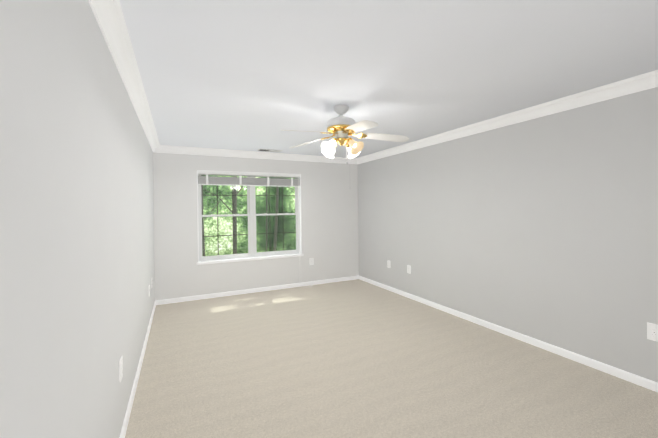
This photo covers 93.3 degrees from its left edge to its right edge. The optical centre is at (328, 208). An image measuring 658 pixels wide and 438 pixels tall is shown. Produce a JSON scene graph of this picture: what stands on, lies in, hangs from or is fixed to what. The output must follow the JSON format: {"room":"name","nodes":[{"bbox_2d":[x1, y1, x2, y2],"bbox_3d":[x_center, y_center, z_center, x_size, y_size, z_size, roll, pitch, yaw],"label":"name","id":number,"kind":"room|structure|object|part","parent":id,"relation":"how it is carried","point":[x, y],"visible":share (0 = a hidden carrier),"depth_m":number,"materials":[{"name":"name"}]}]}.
{"room":"empty bedroom","nodes":[
{"label":"empty bedroom","id":0,"kind":"room"},
{"bbox_2d":[0,0,154,437],"bbox_3d":[-1.403,0.244,1.946,0.160,2.440,6.490,-1,0,-26],"label":"wall","id":1,"kind":"structure","parent":0,"point":[77,270],"depth_m":1.05,"materials":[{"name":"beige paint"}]},
{"bbox_2d":[119,356,122,381],"bbox_3d":[-1.298,1.004,1.942,0.009,0.130,0.082,-1,0,-26],"label":"electrical outlet","id":2,"kind":"object","parent":1,"relation":"attached to","point":[121,368],"visible":1,"depth_m":1.93,"materials":[{"name":"white plastic"}]},
{"bbox_2d":[88,0,159,152],"bbox_3d":[-1.304,-0.927,2.004,0.095,0.099,6.170,-1,0,-26],"label":"crown molding","id":3,"kind":"structure","parent":1,"relation":"attached to","point":[109,16],"depth_m":1.90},
{"bbox_2d":[120,300,156,437],"bbox_3d":[-1.310,1.428,1.982,0.013,0.070,6.170,-1,0,-26],"label":"baseboard","id":4,"kind":"structure","parent":1,"relation":"attached to","point":[123,432],"depth_m":2.52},
{"bbox_2d":[153,152,358,300],"bbox_3d":[-1.076,0.246,5.623,3.639,2.440,0.160,-1,0,-26],"label":"wall","id":5,"kind":"structure","parent":0,"point":[329,211],"depth_m":5.40,"materials":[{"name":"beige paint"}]},
{"bbox_2d":[197,170,301,261],"bbox_3d":[-1.340,0.122,5.453,1.790,1.495,0.086,-1,0,-26],"label":"liner","id":6,"kind":"object","parent":5,"relation":"attached to","point":[300,234],"visible":0.62,"depth_m":5.80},
{"bbox_2d":[198,170,299,176],"bbox_3d":[-1.343,-0.596,5.442,1.786,0.057,0.048,-1,0,-26],"label":"blind headrail","id":7,"kind":"object","parent":6,"relation":"attached to","point":[246,173],"visible":0.85,"depth_m":5.38,"materials":[{"name":"white plastic"}]},
{"bbox_2d":[197,253,302,264],"bbox_3d":[-1.324,0.884,5.440,1.834,0.038,0.113,-1,0,-26],"label":"stool","id":8,"kind":"object","parent":5,"relation":"attached to","point":[244,259],"visible":0.9,"depth_m":5.35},
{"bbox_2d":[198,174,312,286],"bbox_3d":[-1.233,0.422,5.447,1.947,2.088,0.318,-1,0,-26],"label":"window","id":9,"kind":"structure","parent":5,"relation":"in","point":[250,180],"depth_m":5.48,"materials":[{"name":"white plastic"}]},
{"bbox_2d":[202,176,246,213],"bbox_3d":[-1.788,-0.220,5.341,0.751,0.671,0.008,-1,0,-26],"label":"window grille","id":10,"kind":"object","parent":9,"relation":"attached to","point":[217,176],"depth_m":5.31,"materials":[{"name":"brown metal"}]},
{"bbox_2d":[202,216,247,254],"bbox_3d":[-1.767,0.470,5.315,0.751,0.659,0.008,-1,0,-26],"label":"window grille","id":11,"kind":"object","parent":9,"relation":"attached to","point":[217,216],"depth_m":5.31,"materials":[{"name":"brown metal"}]},
{"bbox_3d":[-1.374,0.117,5.524,1.706,1.414,0.054,-1,0,-26],"label":"window sashes","id":12,"kind":"part","parent":9,"relation":"part of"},
{"bbox_3d":[-1.343,-0.481,5.443,1.762,0.188,0.038,-1,0,-26],"label":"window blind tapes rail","id":13,"kind":"part","parent":9,"relation":"part of","materials":[{"name":"white plastic"}]},
{"bbox_3d":[-1.372,0.123,5.519,1.766,1.486,0.069,-1,0,-26],"label":"frame","id":14,"kind":"part","parent":9,"relation":"part of","materials":[{"name":"white plastic"}]},
{"bbox_2d":[256,187,294,212],"bbox_3d":[-0.982,-0.230,5.732,0.751,0.671,0.008,-1,0,-26],"label":"window grille","id":15,"kind":"object","parent":9,"relation":"attached to","point":[282,195],"depth_m":5.77,"materials":[{"name":"brown metal"}]},
{"bbox_2d":[260,215,295,251],"bbox_3d":[-0.961,0.460,5.706,0.751,0.659,0.008,-1,0,-26],"label":"window grille","id":16,"kind":"object","parent":9,"relation":"attached to","point":[283,232],"depth_m":5.69,"materials":[{"name":"brown metal"}]},
{"bbox_3d":[-0.429,0.445,5.752,0.236,2.023,0.166,-1,0,-26],"label":"blind cord","id":17,"kind":"part","parent":9,"relation":"part of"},
{"bbox_2d":[157,276,357,304],"bbox_3d":[-1.027,1.431,5.541,3.570,0.070,0.013,-1,0,-26],"label":"baseboard","id":18,"kind":"structure","parent":5,"relation":"attached to","point":[198,297],"depth_m":5.37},
{"bbox_2d":[160,145,355,163],"bbox_3d":[-1.026,-0.924,5.516,3.420,0.099,0.095,-1,0,-26],"label":"crown molding","id":19,"kind":"structure","parent":5,"relation":"attached to","point":[163,149],"depth_m":5.35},
{"bbox_2d":[119,0,657,157],"bbox_3d":[0.289,-1.057,2.778,3.959,0.120,6.490,-1,0,-26],"label":"ceiling","id":20,"kind":"structure","parent":0,"point":[247,75],"depth_m":2.12,"materials":[{"name":"white paint"}]},
{"bbox_2d":[256,149,282,152],"bbox_3d":[-1.012,-0.970,5.264,0.400,0.011,0.220,-1,0,-26],"label":"ceiling vent","id":21,"kind":"object","parent":20,"relation":"in","point":[269,150],"visible":1,"depth_m":5.25,"materials":[{"name":"white metal"}]},
{"bbox_2d":[281,105,408,163],"bbox_3d":[0.125,-0.588,3.013,1.264,0.812,1.246,-1,0,-26],"label":"ceiling fan","id":22,"kind":"object","parent":20,"relation":"hanging from","point":[341,128],"visible":1,"depth_m":2.98,"materials":[{"name":"white metal"}]},
{"bbox_3d":[-0.003,-0.580,3.170,0.147,0.156,0.156,-1,0,-26],"label":"lamp shade","id":23,"kind":"part","parent":22,"relation":"part of","materials":[{"name":"white glass"}]},
{"bbox_3d":[0.012,-0.580,2.927,0.156,0.156,0.147,-1,0,-26],"label":"lamp shade","id":24,"kind":"part","parent":22,"relation":"part of","materials":[{"name":"white glass"}]},
{"bbox_3d":[0.122,-0.889,3.057,0.280,0.210,0.280,-1,0,-26],"label":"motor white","id":25,"kind":"part","parent":22,"relation":"part of","materials":[{"name":"metal"}]},
{"bbox_3d":[0.240,-0.583,3.185,0.156,0.156,0.147,-1,0,-26],"label":"lamp shade","id":26,"kind":"part","parent":22,"relation":"part of","materials":[{"name":"white glass"}]},
{"bbox_3d":[0.255,-0.583,2.942,0.147,0.156,0.156,-1,0,-26],"label":"lamp shade","id":27,"kind":"part","parent":22,"relation":"part of","materials":[{"name":"white glass"}]},
{"bbox_2d":[125,279,657,437],"bbox_3d":[0.323,1.503,2.773,3.959,0.120,6.490,-1,0,-26],"label":"floor","id":28,"kind":"structure","parent":0,"point":[357,358],"depth_m":2.63,"materials":[{"name":"carpet"}]},
{"bbox_2d":[357,87,657,382],"bbox_3d":[2.015,0.202,3.605,0.160,2.440,6.490,-1,0,-26],"label":"wall","id":29,"kind":"structure","parent":0,"point":[544,228],"depth_m":3.15,"materials":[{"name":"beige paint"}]},
{"bbox_2d":[407,265,410,273],"bbox_3d":[1.275,0.976,4.955,0.009,0.130,0.082,-1,0,-26],"label":"electrical outlet","id":30,"kind":"object","parent":29,"relation":"attached to","point":[409,269],"visible":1,"depth_m":4.94,"materials":[{"name":"white plastic"}]},
{"bbox_2d":[356,70,657,163],"bbox_3d":[1.885,-0.966,3.551,0.095,0.099,6.170,-1,0,-26],"label":"crown molding","id":31,"kind":"structure","parent":29,"relation":"attached to","point":[649,80],"depth_m":3.10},
{"bbox_2d":[358,276,657,391],"bbox_3d":[1.952,1.388,3.565,0.013,0.070,6.170,-1,0,-26],"label":"baseboard","id":32,"kind":"structure","parent":29,"relation":"attached to","point":[625,375],"depth_m":3.15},
{"bbox_2d":[647,322,657,341],"bbox_3d":[2.514,0.961,2.401,0.009,0.130,0.082,-1,0,-26],"label":"electrical outlet","id":33,"kind":"object","parent":29,"relation":"attached to","point":[652,331],"visible":1,"depth_m":2.41,"materials":[{"name":"white plastic"}]},
{"bbox_3d":[-3.377,4.104,9.554,30.000,0.800,8.700,-1,0,-26],"label":"lawn","id":34,"kind":"structure","parent":0,"visible":0},
{"bbox_2d":[201,175,222,255],"bbox_3d":[-4.023,-0.887,9.966,2.606,16.802,0.280,-1,0,-26],"label":"trunk","id":35,"kind":"object","parent":34,"relation":"on","point":[201,175],"depth_m":9.86,"materials":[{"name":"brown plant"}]},
{"bbox_2d":[222,176,267,253],"bbox_3d":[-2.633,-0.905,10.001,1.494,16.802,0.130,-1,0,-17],"label":"trunk","id":36,"kind":"object","parent":34,"relation":"on","point":[235,211],"depth_m":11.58,"materials":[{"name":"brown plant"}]},
{"bbox_2d":[273,178,278,250],"bbox_3d":[-2.218,-0.905,13.273,2.599,16.805,0.311,-1,0,-26],"label":"trunk","id":37,"kind":"object","parent":34,"relation":"on","point":[277,193],"depth_m":13.13,"materials":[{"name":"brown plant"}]},
{"label":"outside","id":38,"kind":"structure","parent":0,"visible":0},
{"bbox_2d":[202,175,295,255],"bbox_3d":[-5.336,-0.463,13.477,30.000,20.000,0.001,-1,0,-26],"label":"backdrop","id":39,"kind":"structure","parent":38,"point":[289,207],"depth_m":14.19,"materials":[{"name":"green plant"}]}
]}

